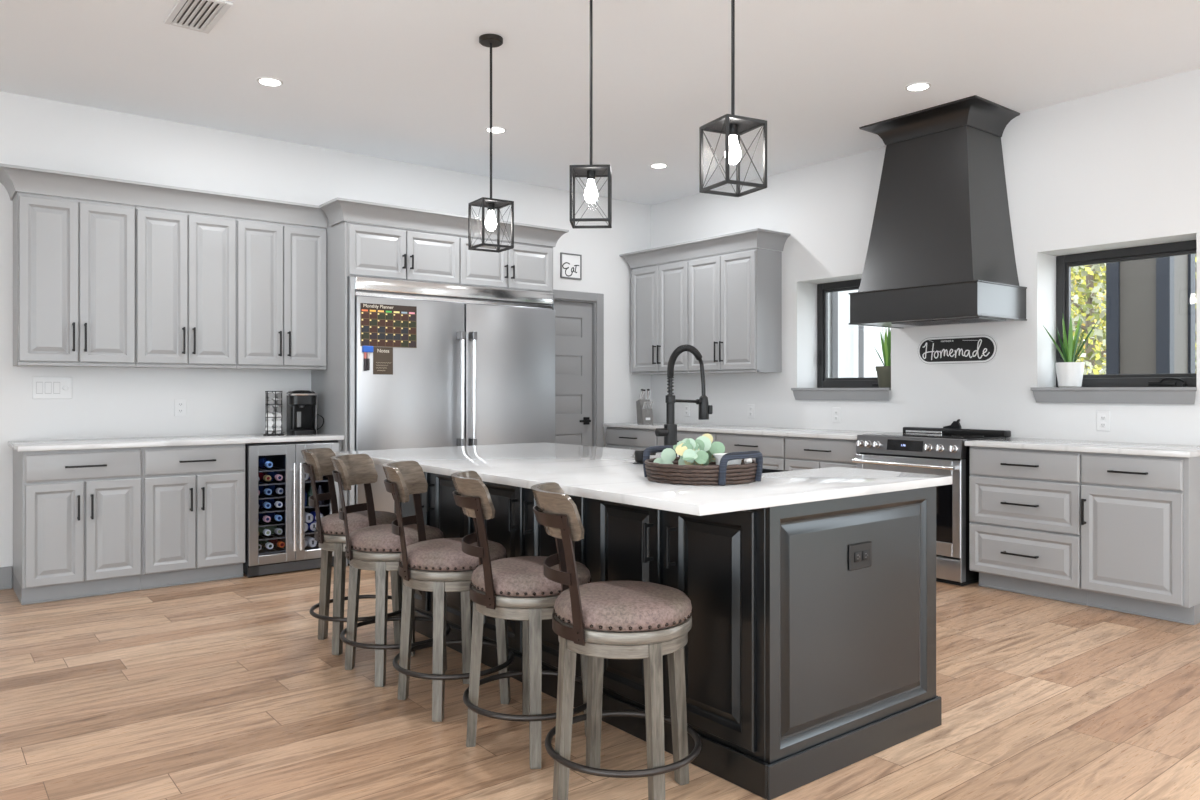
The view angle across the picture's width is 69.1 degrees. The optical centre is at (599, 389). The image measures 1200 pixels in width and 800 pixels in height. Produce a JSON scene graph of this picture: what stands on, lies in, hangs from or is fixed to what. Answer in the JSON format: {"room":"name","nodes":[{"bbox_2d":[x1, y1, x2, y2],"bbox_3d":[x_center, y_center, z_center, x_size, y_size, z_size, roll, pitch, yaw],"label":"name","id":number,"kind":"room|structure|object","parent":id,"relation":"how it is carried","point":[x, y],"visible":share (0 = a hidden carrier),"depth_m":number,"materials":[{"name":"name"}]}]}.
{"room":"kitchen","nodes":[
{"label":"kitchen","id":0,"kind":"room"},
{"bbox_2d":[0,91,650,587],"bbox_3d":[-3.067,-0.304,5.936,9.543,3.048,0.200,0,0,-38],"label":"wall","id":1,"kind":"structure","parent":0,"point":[106,402],"depth_m":6.08,"materials":[{"name":"white paint"}]},
{"bbox_2d":[0,566,11,589],"bbox_3d":[-3.944,1.153,5.103,0.834,0.135,0.022,0,0,-38],"label":"baseboard","id":2,"kind":"structure","parent":1,"relation":"attached to","point":[5,572],"depth_m":5.34,"materials":[{"name":"grey paint"}]},
{"bbox_2d":[32,377,71,398],"bbox_3d":[-3.454,-0.012,5.494,0.209,0.134,0.014,0,0,-38],"label":"switch plate","id":3,"kind":"object","parent":1,"relation":"attached to","point":[42,387],"visible":1,"depth_m":5.49,"materials":[{"name":"white plastic"}]},
{"bbox_2d":[13,192,134,366],"bbox_3d":[-3.260,-0.654,5.417,0.622,1.020,0.372,0,0,-38],"label":"upper cabinet","id":4,"kind":"object","parent":1,"relation":"attached to","point":[74,259],"visible":1,"depth_m":5.29,"materials":[{"name":"grey paint"}]},
{"bbox_2d":[0,163,568,246],"bbox_3d":[-1.971,-1.233,6.201,3.799,0.134,0.740,0,0,-38],"label":"crown molding","id":5,"kind":"structure","parent":4,"relation":"on","point":[14,178],"depth_m":5.91,"materials":[{"name":"grey paint"}]},
{"bbox_2d":[174,398,186,415],"bbox_3d":[-2.869,0.120,5.960,0.078,0.122,0.009,0,0,-38],"label":"outlet","id":6,"kind":"object","parent":1,"relation":"attached to","point":[180,405],"visible":1,"depth_m":5.96,"materials":[{"name":"white plastic"}]},
{"bbox_2d":[127,206,235,368],"bbox_3d":[-2.776,-0.654,5.799,0.609,1.020,0.372,0,0,-38],"label":"upper cabinet","id":7,"kind":"object","parent":1,"relation":"attached to","point":[185,262],"visible":1,"depth_m":5.67,"materials":[{"name":"grey paint"}]},
{"bbox_2d":[236,218,326,369],"bbox_3d":[-2.292,-0.654,6.182,0.624,1.020,0.372,0,0,-38],"label":"upper cabinet","id":8,"kind":"object","parent":1,"relation":"attached to","point":[281,268],"visible":0.96,"depth_m":6.05,"materials":[{"name":"grey paint"}]},
{"bbox_2d":[560,252,581,279],"bbox_3d":[-0.266,-1.137,8.010,0.236,0.232,0.016,0,0,-38],"label":"wall sign","id":9,"kind":"object","parent":1,"relation":"attached to","point":[570,264],"visible":1,"depth_m":8.01,"materials":[{"name":"white"}]},
{"bbox_2d":[553,289,603,446],"bbox_3d":[-0.378,0.156,7.994,0.953,2.128,0.145,0,0,-38],"label":"door","id":10,"kind":"structure","parent":1,"relation":"in","point":[579,316],"depth_m":8.13,"materials":[{"name":"grey paint"}]},
{"bbox_2d":[0,0,1199,204],"bbox_3d":[0.306,-1.888,1.745,9.643,0.120,10.960,0,0,-38],"label":"ceiling","id":11,"kind":"structure","parent":0,"point":[408,81],"depth_m":4.99,"materials":[{"name":"white paint"}]},
{"bbox_2d":[164,0,232,33],"bbox_3d":[-1.950,-1.822,4.220,0.210,0.011,0.430,0,0,-38],"label":"ceiling vent","id":12,"kind":"object","parent":11,"relation":"in","point":[195,15],"visible":1,"depth_m":4.22,"materials":[{"name":"white plastic"}]},
{"bbox_2d":[256,77,282,85],"bbox_3d":[-1.956,-1.825,5.165,0.150,0.006,0.150,0,0,-38],"label":"recessed light","id":13,"kind":"object","parent":11,"relation":"in","point":[268,81],"visible":1,"depth_m":5.15,"materials":[{"name":"white plastic"}]},
{"bbox_2d":[468,34,513,252],"bbox_3d":[-0.566,-1.280,4.529,0.177,1.095,0.177,0,0,-33],"label":"pendant light","id":14,"kind":"object","parent":11,"relation":"hanging from","point":[487,40],"visible":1,"depth_m":4.52,"materials":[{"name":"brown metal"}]},
{"bbox_2d":[570,0,611,228],"bbox_3d":[-0.040,-1.280,3.861,0.177,1.095,0.177,0,0,3],"label":"pendant light","id":15,"kind":"object","parent":11,"relation":"hanging from","point":[591,171],"visible":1,"depth_m":3.86,"materials":[{"name":"brown metal"}]},
{"bbox_2d":[699,0,766,196],"bbox_3d":[0.487,-1.280,3.194,0.177,1.095,0.177,0,0,-27],"label":"pendant light","id":16,"kind":"object","parent":11,"relation":"hanging from","point":[732,125],"visible":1,"depth_m":3.18,"materials":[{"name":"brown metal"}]},
{"bbox_2d":[729,124,737,135],"bbox_3d":[0.487,-0.950,3.194,0.040,0.039,0.040,0,0,-27],"label":"socket","id":17,"kind":"object","parent":16,"relation":"attached to","point":[732,132],"depth_m":3.18,"materials":[{"name":"black metal"}]},
{"bbox_2d":[905,82,930,90],"bbox_3d":[1.917,-1.825,5.250,0.150,0.006,0.150,0,0,-38],"label":"recessed light","id":18,"kind":"object","parent":11,"relation":"in","point":[919,86],"visible":1,"depth_m":5.24,"materials":[{"name":"white plastic"}]},
{"bbox_2d":[0,566,1199,799],"bbox_3d":[0.177,1.270,1.707,9.193,0.100,10.860,0,0,-38],"label":"floor","id":19,"kind":"structure","parent":0,"point":[226,689],"depth_m":3.29,"materials":[{"name":"brown wood"}]},
{"bbox_2d":[13,447,141,604],"bbox_3d":[-3.178,0.783,5.300,0.604,0.874,0.659,0,0,-38],"label":"base cabinet","id":20,"kind":"object","parent":19,"relation":"on","point":[77,514],"visible":0.98,"depth_m":5.07,"materials":[{"name":"grey paint"}]},
{"bbox_2d":[8,433,343,451],"bbox_3d":[-2.702,0.330,5.686,1.882,0.030,0.643,0,0,-38],"label":"countertop","id":21,"kind":"structure","parent":20,"relation":"on","point":[132,442],"depth_m":5.43,"materials":[{"name":"white stone"}]},
{"bbox_2d":[263,391,283,434],"bbox_3d":[-2.278,0.161,6.088,0.136,0.308,0.136,0,0,-38],"label":"pod carousel","id":22,"kind":"object","parent":21,"relation":"on","point":[271,423],"visible":1,"depth_m":6.05,"materials":[{"name":"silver metal"}]},
{"bbox_2d":[286,390,323,434],"bbox_3d":[-2.110,0.159,6.227,0.276,0.312,0.250,0,0,-38],"label":"coffee maker","id":23,"kind":"object","parent":21,"relation":"on","point":[302,414],"visible":1,"depth_m":6.18,"materials":[{"name":"black plastic"}]},
{"bbox_2d":[290,429,314,434],"bbox_3d":[-2.104,0.298,6.159,0.160,0.034,0.105,0,0,-38],"label":"drip tray","id":24,"kind":"object","parent":23,"relation":"on","point":[292,431],"depth_m":6.12,"materials":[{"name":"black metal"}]},
{"bbox_2d":[140,444,244,589],"bbox_3d":[-2.703,0.783,5.675,0.604,0.874,0.659,0,0,-38],"label":"base cabinet","id":25,"kind":"object","parent":19,"relation":"on","point":[193,496],"visible":0.95,"depth_m":5.44,"materials":[{"name":"grey paint"}]},
{"bbox_2d":[243,440,338,576],"bbox_3d":[-2.194,0.783,6.019,0.605,0.857,0.636,0,0,-38],"label":"wine cooler","id":26,"kind":"object","parent":19,"relation":"on","point":[287,459],"visible":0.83,"depth_m":5.78,"materials":[{"name":"silver metal"}]},
{"bbox_2d":[258,470,270,481],"bbox_3d":[-2.285,0.586,5.882,0.072,0.072,0.290,0,0,-38],"label":"wine bottle","id":27,"kind":"object","parent":26,"relation":"on","point":[263,476],"visible":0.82,"depth_m":5.82,"materials":[{"name":"red glass"}]},
{"bbox_2d":[258,483,271,494],"bbox_3d":[-2.282,0.676,5.884,0.072,0.072,0.290,0,0,-38],"label":"wine bottle","id":28,"kind":"object","parent":26,"relation":"on","point":[263,490],"visible":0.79,"depth_m":5.81,"materials":[{"name":"blue glass"}]},
{"bbox_2d":[258,457,272,468],"bbox_3d":[-2.277,0.496,5.888,0.072,0.072,0.290,0,0,-38],"label":"wine bottle","id":29,"kind":"object","parent":26,"relation":"on","point":[263,463],"visible":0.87,"depth_m":5.84,"materials":[{"name":"blue glass"}]},
{"bbox_2d":[258,536,273,548],"bbox_3d":[-2.274,1.036,5.890,0.072,0.072,0.290,0,0,-38],"label":"wine bottle","id":30,"kind":"object","parent":26,"relation":"on","point":[265,543],"visible":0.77,"depth_m":5.83,"materials":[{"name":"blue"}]},
{"bbox_2d":[258,548,284,554],"bbox_3d":[-2.337,1.075,5.952,0.270,0.009,0.504,0,0,-38],"label":"shelf","id":31,"kind":"object","parent":26,"relation":"attached to","point":[280,549],"depth_m":5.80,"materials":[{"name":"silver metal"}]},
{"bbox_2d":[258,534,284,540],"bbox_3d":[-2.337,0.986,5.952,0.270,0.009,0.504,0,0,-38],"label":"shelf","id":32,"kind":"object","parent":26,"relation":"attached to","point":[282,536],"depth_m":5.82,"materials":[{"name":"silver metal"}]},
{"bbox_2d":[258,521,284,526],"bbox_3d":[-2.337,0.895,5.952,0.270,0.009,0.504,0,0,-38],"label":"shelf","id":33,"kind":"object","parent":26,"relation":"attached to","point":[276,523],"depth_m":5.82,"materials":[{"name":"silver metal"}]},
{"bbox_2d":[258,508,284,513],"bbox_3d":[-2.337,0.805,5.952,0.270,0.009,0.504,0,0,-38],"label":"shelf","id":34,"kind":"object","parent":26,"relation":"attached to","point":[276,509],"depth_m":5.81,"materials":[{"name":"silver metal"}]},
{"bbox_2d":[258,493,284,499],"bbox_3d":[-2.337,0.716,5.952,0.270,0.009,0.504,0,0,-38],"label":"shelf","id":35,"kind":"object","parent":26,"relation":"attached to","point":[282,496],"depth_m":5.88,"materials":[{"name":"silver metal"}]},
{"bbox_2d":[258,480,284,485],"bbox_3d":[-2.337,0.625,5.952,0.270,0.009,0.504,0,0,-38],"label":"shelf","id":36,"kind":"object","parent":26,"relation":"attached to","point":[282,483],"depth_m":5.88,"materials":[{"name":"silver metal"}]},
{"bbox_2d":[258,466,284,471],"bbox_3d":[-2.337,0.535,5.952,0.270,0.009,0.504,0,0,-38],"label":"shelf","id":37,"kind":"object","parent":26,"relation":"attached to","point":[274,468],"depth_m":5.95,"materials":[{"name":"silver metal"}]},
{"bbox_2d":[262,508,281,520],"bbox_3d":[-2.228,0.856,5.926,0.072,0.072,0.290,0,0,-38],"label":"wine bottle","id":38,"kind":"object","parent":26,"relation":"on","point":[274,516],"visible":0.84,"depth_m":5.87,"materials":[{"name":"blue glass"}]},
{"bbox_2d":[262,522,282,534],"bbox_3d":[-2.227,0.946,5.928,0.072,0.072,0.290,0,0,-38],"label":"wine bottle","id":39,"kind":"object","parent":26,"relation":"on","point":[274,529],"visible":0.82,"depth_m":5.87,"materials":[{"name":"green"}]},
{"bbox_2d":[262,495,282,507],"bbox_3d":[-2.227,0.766,5.928,0.072,0.072,0.290,0,0,-38],"label":"wine bottle","id":40,"kind":"object","parent":26,"relation":"on","point":[274,503],"visible":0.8,"depth_m":5.87,"materials":[{"name":"blue glass"}]},
{"bbox_2d":[263,469,282,480],"bbox_3d":[-2.226,0.586,5.928,0.072,0.072,0.290,0,0,-38],"label":"wine bottle","id":41,"kind":"object","parent":26,"relation":"on","point":[274,475],"visible":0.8,"depth_m":5.86,"materials":[{"name":"blue"}]},
{"bbox_2d":[264,535,284,547],"bbox_3d":[-2.214,1.036,5.938,0.072,0.072,0.290,0,0,-38],"label":"wine bottle","id":42,"kind":"object","parent":26,"relation":"on","point":[276,542],"visible":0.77,"depth_m":5.88,"materials":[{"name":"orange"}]},
{"bbox_2d":[266,482,283,494],"bbox_3d":[-2.221,0.676,5.932,0.072,0.072,0.290,0,0,-38],"label":"wine bottle","id":43,"kind":"object","parent":26,"relation":"on","point":[275,489],"visible":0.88,"depth_m":5.88,"materials":[{"name":"blue glass"}]},
{"bbox_2d":[246,556,333,576],"bbox_3d":[-2.051,1.179,5.839,0.605,0.066,0.033,0,0,-38],"label":"vent grille","id":44,"kind":"object","parent":26,"relation":"attached to","point":[306,562],"depth_m":5.78,"materials":[{"name":"grey metal"}]},
{"bbox_2d":[305,478,327,482],"bbox_3d":[-2.095,0.625,6.143,0.270,0.009,0.504,0,0,-38],"label":"shelf","id":45,"kind":"object","parent":26,"relation":"attached to","point":[325,480],"depth_m":5.98,"materials":[{"name":"silver metal"}]},
{"bbox_2d":[305,503,329,507],"bbox_3d":[-2.095,0.795,6.143,0.270,0.009,0.504,0,0,-38],"label":"shelf","id":46,"kind":"object","parent":26,"relation":"attached to","point":[327,505],"depth_m":5.99,"materials":[{"name":"silver metal"}]},
{"bbox_2d":[311,220,347,565],"bbox_3d":[-1.953,-0.036,6.274,0.019,2.512,0.648,0,0,-38],"label":"panel","id":47,"kind":"object","parent":19,"relation":"on","point":[330,385],"visible":0.42,"depth_m":6.15,"materials":[{"name":"grey paint"}]},
{"bbox_2d":[301,448,401,655],"bbox_3d":[-1.177,0.755,4.214,0.503,0.930,0.475,0,0,-30],"label":"bar stool","id":48,"kind":"object","parent":19,"relation":"on","point":[329,533],"visible":0.66,"depth_m":4.09,"materials":[{"name":"grey wood"}]},
{"bbox_2d":[316,511,396,534],"bbox_3d":[-1.159,0.635,4.219,0.412,0.073,0.412,0,0,-3],"label":"seat cushion","id":49,"kind":"object","parent":48,"relation":"on","point":[331,524],"depth_m":4.07,"materials":[{"name":"brown fabric"}]},
{"bbox_2d":[331,454,450,686],"bbox_3d":[-0.905,0.755,3.805,0.506,0.930,0.469,0,0,27],"label":"bar stool","id":50,"kind":"object","parent":19,"relation":"on","point":[374,547],"visible":0.77,"depth_m":3.65,"materials":[{"name":"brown wood"}]},
{"bbox_2d":[349,524,443,552],"bbox_3d":[-0.889,0.635,3.796,0.412,0.073,0.412,0,0,5],"label":"seat cushion","id":51,"kind":"object","parent":50,"relation":"on","point":[374,538],"depth_m":3.64,"materials":[{"name":"brown fabric"}]},
{"bbox_2d":[382,460,513,721],"bbox_3d":[-0.592,0.755,3.420,0.497,0.930,0.489,0,0,-38],"label":"bar stool","id":52,"kind":"object","parent":19,"relation":"on","point":[440,566],"visible":0.79,"depth_m":3.29,"materials":[{"name":"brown wood"}]},
{"bbox_2d":[400,538,506,570],"bbox_3d":[-0.573,0.635,3.421,0.412,0.073,0.412,0,0,1],"label":"seat cushion","id":53,"kind":"object","parent":52,"relation":"on","point":[442,554],"depth_m":3.26,"materials":[{"name":"brown fabric"}]},
{"bbox_2d":[348,276,554,565],"bbox_3d":[-1.218,0.218,6.745,1.716,2.003,0.764,0,0,-38],"label":"refrigerator","id":54,"kind":"object","parent":19,"relation":"on","point":[481,368],"visible":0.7,"depth_m":6.44,"materials":[{"name":"silver metal"}]},
{"bbox_2d":[362,346,372,370],"bbox_3d":[-1.607,-0.218,6.029,0.074,0.172,0.028,0,0,-38],"label":"holder","id":55,"kind":"object","parent":54,"relation":"attached to","point":[366,349],"visible":1,"depth_m":6.02,"materials":[{"name":"blue plastic"}]},
{"bbox_2d":[373,347,392,374],"bbox_3d":[-1.521,-0.204,6.111,0.148,0.192,0.006,0,0,-38],"label":"board","id":56,"kind":"object","parent":54,"relation":"attached to","point":[382,356],"visible":1,"depth_m":6.11,"materials":[{"name":"brown"}]},
{"bbox_2d":[360,303,416,347],"bbox_3d":[-1.485,-0.451,6.139,0.422,0.298,0.006,0,0,-38],"label":"calendar","id":57,"kind":"object","parent":54,"relation":"attached to","point":[381,325],"visible":1,"depth_m":6.13,"materials":[{"name":"brown paper"}]},
{"bbox_2d":[348,222,458,284],"bbox_3d":[-1.586,-0.975,6.525,0.868,0.378,0.709,0,0,-38],"label":"upper cabinet","id":58,"kind":"object","parent":54,"relation":"on","point":[374,251],"visible":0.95,"depth_m":6.26,"materials":[{"name":"grey paint"}]},
{"bbox_2d":[459,235,551,292],"bbox_3d":[-0.911,-0.975,7.058,0.849,0.378,0.709,0,0,-38],"label":"upper cabinet","id":59,"kind":"object","parent":54,"relation":"on","point":[527,267],"visible":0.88,"depth_m":6.80,"materials":[{"name":"grey paint"}]},
{"bbox_2d":[451,470,590,768],"bbox_3d":[-0.257,0.755,3.018,0.492,0.930,0.496,0,0,37],"label":"bar stool","id":60,"kind":"object","parent":19,"relation":"on","point":[512,588],"visible":0.8,"depth_m":2.85,"materials":[{"name":"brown wood"}]},
{"bbox_2d":[471,556,590,596],"bbox_3d":[-0.238,0.635,3.023,0.412,0.073,0.412,0,0,-11],"label":"seat cushion","id":61,"kind":"object","parent":60,"relation":"on","point":[523,576],"depth_m":2.87,"materials":[{"name":"brown fabric"}]},
{"bbox_2d":[531,482,701,799],"bbox_3d":[0.050,0.755,2.618,0.503,0.930,0.475,0,0,19],"label":"bar stool","id":62,"kind":"object","parent":19,"relation":"on","point":[648,621],"visible":1,"depth_m":2.48,"materials":[{"name":"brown wood"}]},
{"bbox_2d":[554,580,691,631],"bbox_3d":[0.069,0.635,2.615,0.412,0.073,0.412,0,0,-8],"label":"seat cushion","id":63,"kind":"object","parent":62,"relation":"on","point":[603,606],"depth_m":2.48,"materials":[{"name":"brown fabric"}]},
{"bbox_2d":[606,427,656,449],"bbox_3d":[0.497,0.783,8.103,0.659,0.874,0.722,0,0,-38],"label":"base cabinet","id":64,"kind":"object","parent":19,"relation":"on","point":[616,437],"visible":0.21,"depth_m":7.92,"materials":[{"name":"grey paint"}]},
{"bbox_2d":[394,472,941,799],"bbox_3d":[0.058,0.783,3.873,0.990,0.874,2.574,0,0,-38],"label":"kitchen island","id":65,"kind":"object","parent":19,"relation":"on","point":[802,667],"visible":0.57,"depth_m":2.85,"materials":[{"name":"black paint"}]},
{"bbox_2d":[335,442,951,515],"bbox_3d":[-0.031,0.330,3.810,1.294,0.030,2.618,0,0,-38],"label":"island countertop","id":66,"kind":"structure","parent":65,"relation":"on","point":[599,473],"depth_m":3.10,"materials":[{"name":"white stone"}]},
{"bbox_2d":[633,450,655,463],"bbox_3d":[0.185,0.287,3.703,0.062,0.056,0.108,0,0,-38],"label":"soap dispenser","id":67,"kind":"object","parent":66,"relation":"on","point":[638,454],"visible":0.71,"depth_m":3.70,"materials":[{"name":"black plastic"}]},
{"bbox_2d":[655,344,712,460],"bbox_3d":[0.339,0.065,3.538,0.281,0.500,0.066,0,0,-40],"label":"faucet","id":68,"kind":"object","parent":66,"relation":"on","point":[669,431],"visible":0.97,"depth_m":3.49,"materials":[{"name":"black metal"}]},
{"bbox_2d":[643,445,762,485],"bbox_3d":[0.355,0.260,3.052,0.399,0.110,0.421,0,0,-38],"label":"round tray","id":69,"kind":"object","parent":66,"relation":"on","point":[722,474],"visible":0.93,"depth_m":2.89,"materials":[{"name":"wicker"}]},
{"bbox_2d":[654,434,724,465],"bbox_3d":[0.342,0.224,3.035,0.253,0.139,0.208,0,0,-28],"label":"greenery arrangement","id":70,"kind":"object","parent":69,"relation":"on","point":[700,451],"visible":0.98,"depth_m":3.02,"materials":[{"name":"green plant"}]},
{"bbox_2d":[713,453,741,476],"bbox_3d":[0.440,0.263,2.986,0.106,0.084,0.106,0,0,-38],"label":"ceramic bowl","id":71,"kind":"object","parent":69,"relation":"on","point":[718,456],"visible":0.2,"depth_m":2.96,"materials":[{"name":"white ceramic"}]},
{"bbox_2d":[849,541,871,570],"bbox_3d":[0.864,0.550,2.885,0.125,0.085,0.009,0,0,-38],"label":"outlet","id":72,"kind":"object","parent":65,"relation":"attached to","point":[860,554],"visible":1,"depth_m":2.88,"materials":[{"name":"black plastic"}]},
{"bbox_2d":[657,431,716,445],"bbox_3d":[0.941,0.783,7.540,0.659,0.874,0.709,0,0,-38],"label":"base cabinet","id":73,"kind":"object","parent":19,"relation":"on","point":[681,435],"visible":0.02,"depth_m":7.34,"materials":[{"name":"grey paint"}]},
{"bbox_2d":[716,433,785,469],"bbox_3d":[1.382,0.783,6.982,0.659,0.874,0.712,0,0,-38],"label":"base cabinet","id":74,"kind":"object","parent":19,"relation":"on","point":[772,448],"visible":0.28,"depth_m":6.70,"materials":[{"name":"grey paint"}]},
{"bbox_2d":[785,436,859,470],"bbox_3d":[1.804,0.783,6.447,0.659,0.874,0.648,0,0,-38],"label":"base cabinet","id":75,"kind":"object","parent":19,"relation":"on","point":[801,453],"visible":0.29,"depth_m":6.28,"materials":[{"name":"grey paint"}]},
{"bbox_2d":[603,422,895,439],"bbox_3d":[1.147,0.330,7.293,0.643,0.030,2.811,0,0,-38],"label":"countertop","id":76,"kind":"structure","parent":75,"relation":"on","point":[735,429],"depth_m":6.93,"materials":[{"name":"white stone"}]},
{"bbox_2d":[636,389,652,423],"bbox_3d":[0.425,0.152,8.244,0.104,0.326,0.195,0,0,-18],"label":"knife block","id":77,"kind":"object","parent":76,"relation":"on","point":[644,406],"visible":1,"depth_m":8.20,"materials":[{"name":"grey glass"}]},
{"bbox_2d":[852,427,1010,585],"bbox_3d":[2.213,0.744,5.849,0.698,0.952,0.762,0,0,-38],"label":"range","id":78,"kind":"object","parent":19,"relation":"on","point":[922,450],"visible":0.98,"depth_m":5.49,"materials":[{"name":"silver metal"}]},
{"bbox_2d":[863,432,1004,440],"bbox_3d":[2.235,0.315,5.867,0.482,0.020,0.758,0,0,-38],"label":"cooktop","id":79,"kind":"object","parent":78,"relation":"in","point":[967,436],"depth_m":5.85,"materials":[{"name":"grey metal"}]},
{"bbox_2d":[969,446,1086,605],"bbox_3d":[2.704,0.783,5.307,0.659,0.874,0.658,0,0,-38],"label":"base cabinet","id":80,"kind":"object","parent":19,"relation":"on","point":[1025,504],"visible":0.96,"depth_m":5.11,"materials":[{"name":"grey paint"}]},
{"bbox_2d":[1081,452,1199,624],"bbox_3d":[3.071,0.783,4.843,0.659,0.874,0.522,0,0,-38],"label":"base cabinet","id":81,"kind":"object","parent":19,"relation":"on","point":[1140,514],"visible":0.98,"depth_m":4.64,"materials":[{"name":"grey paint"}]},
{"bbox_2d":[965,437,1199,457],"bbox_3d":[2.876,0.330,5.103,0.643,0.030,1.210,0,0,-38],"label":"countertop","id":82,"kind":"structure","parent":81,"relation":"on","point":[1150,449],"depth_m":4.94,"materials":[{"name":"white stone"}]},
{"bbox_2d":[828,290,890,377],"bbox_3d":[2.984,-0.255,8.727,3.300,3.650,0.200,0,0,-38],"label":"sky","id":83,"kind":"structure","parent":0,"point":[847,334],"depth_m":8.07,"materials":[{"name":"white"}]},
{"bbox_2d":[651,68,1199,444],"bbox_3d":[3.869,-0.304,4.609,0.300,3.048,10.840,0,0,-38],"label":"wall","id":84,"kind":"structure","parent":0,"point":[1119,168],"depth_m":5.79,"materials":[{"name":"white paint"}]},
{"bbox_2d":[631,259,688,374],"bbox_3d":[0.650,-0.654,8.140,0.372,1.020,0.780,0,0,-38],"label":"upper cabinet","id":85,"kind":"object","parent":84,"relation":"attached to","point":[659,293],"visible":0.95,"depth_m":8.03,"materials":[{"name":"grey paint"}]},
{"bbox_2d":[688,248,781,373],"bbox_3d":[1.138,-0.654,7.523,0.372,1.020,0.790,0,0,-38],"label":"upper cabinet","id":86,"kind":"object","parent":84,"relation":"attached to","point":[735,298],"visible":0.99,"depth_m":7.31,"materials":[{"name":"grey paint"}]},
{"bbox_2d":[619,228,789,268],"bbox_3d":[0.883,-1.233,7.820,0.403,0.134,1.757,0,0,-38],"label":"crown molding","id":87,"kind":"structure","parent":86,"relation":"attached to","point":[753,238],"depth_m":7.50,"materials":[{"name":"grey paint"}]},
{"bbox_2d":[832,407,840,422],"bbox_3d":[1.869,0.200,6.891,0.009,0.122,0.078,0,0,-38],"label":"outlet","id":88,"kind":"object","parent":84,"relation":"attached to","point":[836,412],"visible":1,"depth_m":6.89,"materials":[{"name":"white plastic"}]},
{"bbox_2d":[791,388,890,400],"bbox_3d":[1.984,0.033,6.924,0.315,0.098,0.919,0,0,-38],"label":"trim","id":89,"kind":"structure","parent":84,"relation":"attached to","point":[856,394],"depth_m":6.80,"materials":[{"name":"grey paint"}]},
{"bbox_2d":[874,327,890,387],"bbox_3d":[2.217,-0.270,6.713,0.180,0.506,0.180,0,0,-38],"label":"potted plant","id":90,"kind":"object","parent":89,"relation":"on","point":[883,372],"visible":0.69,"depth_m":6.68,"materials":[{"name":"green plant"}]},
{"bbox_2d":[817,279,878,387],"bbox_3d":[2.116,-0.456,7.028,0.098,0.879,0.881,0,0,-38],"label":"window","id":91,"kind":"structure","parent":84,"relation":"in","point":[823,381],"depth_m":7.32,"materials":[{"name":"grey metal"}]},
{"bbox_2d":[848,95,1026,328],"bbox_3d":[2.265,-1.137,5.890,0.628,1.379,0.941,0,0,-38],"label":"range hood","id":92,"kind":"object","parent":84,"relation":"attached to","point":[940,251],"visible":1,"depth_m":5.69,"materials":[{"name":"black paint"}]},
{"bbox_2d":[917,334,998,364],"bbox_3d":[2.491,-0.280,6.098,0.017,0.205,0.600,0,0,-38],"label":"wall sign","id":93,"kind":"object","parent":84,"relation":"attached to","point":[972,348],"visible":1,"depth_m":6.08,"materials":[{"name":"black"}]},
{"bbox_2d":[1097,411,1109,430],"bbox_3d":[3.088,0.192,5.348,0.009,0.122,0.078,0,0,-38],"label":"outlet","id":94,"kind":"object","parent":84,"relation":"attached to","point":[1103,417],"visible":1,"depth_m":5.34,"materials":[{"name":"white plastic"}]},
{"bbox_2d":[1030,387,1196,403],"bbox_3d":[3.203,0.033,5.380,0.315,0.098,0.933,0,0,-38],"label":"trim","id":95,"kind":"structure","parent":84,"relation":"attached to","point":[1123,395],"depth_m":5.26,"materials":[{"name":"grey paint"}]},
{"bbox_2d":[1044,315,1099,386],"bbox_3d":[3.040,-0.257,5.620,0.342,0.481,0.168,0,0,25],"label":"potted plant","id":96,"kind":"object","parent":95,"relation":"on","point":[1069,372],"visible":0.95,"depth_m":5.59,"materials":[{"name":"white ceramic"}]},
{"bbox_2d":[1056,240,1196,386],"bbox_3d":[3.335,-0.456,5.484,0.098,0.879,0.895,0,0,-38],"label":"window","id":97,"kind":"structure","parent":84,"relation":"in","point":[1064,263],"depth_m":5.56,"materials":[{"name":"grey metal"}]},
{"label":"outside","id":98,"kind":"structure","parent":0,"visible":0},
{"bbox_3d":[15.093,1.645,34.216,53.900,0.150,85.000,0,0,-38],"label":"ground","id":99,"kind":"structure","parent":98,"visible":0},
{"bbox_2d":[832,292,837,377],"bbox_3d":[2.126,-0.180,7.877,0.092,3.500,0.092,0,0,14],"label":"porch post","id":100,"kind":"object","parent":99,"relation":"on","point":[834,294],"visible":0.08,"depth_m":7.85,"materials":[{"name":"grey paint"}]},
{"bbox_2d":[858,289,863,377],"bbox_3d":[2.401,-0.180,8.012,0.088,3.500,0.088,0,0,14],"label":"porch post","id":101,"kind":"object","parent":99,"relation":"on","point":[860,328],"visible":0.08,"depth_m":7.99,"materials":[{"name":"grey paint"}]},
{"bbox_2d":[1071,263,1105,374],"bbox_3d":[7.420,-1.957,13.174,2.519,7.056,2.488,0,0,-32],"label":"tree","id":102,"kind":"object","parent":99,"relation":"on","point":[1090,356],"visible":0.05,"depth_m":12.96,"materials":[{"name":"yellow plant"}]},
{"bbox_2d":[1106,254,1194,373],"bbox_3d":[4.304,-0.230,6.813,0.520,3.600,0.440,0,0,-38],"label":"building","id":103,"kind":"structure","parent":99,"relation":"on","point":[1150,303],"depth_m":6.67,"materials":[{"name":"grey"}]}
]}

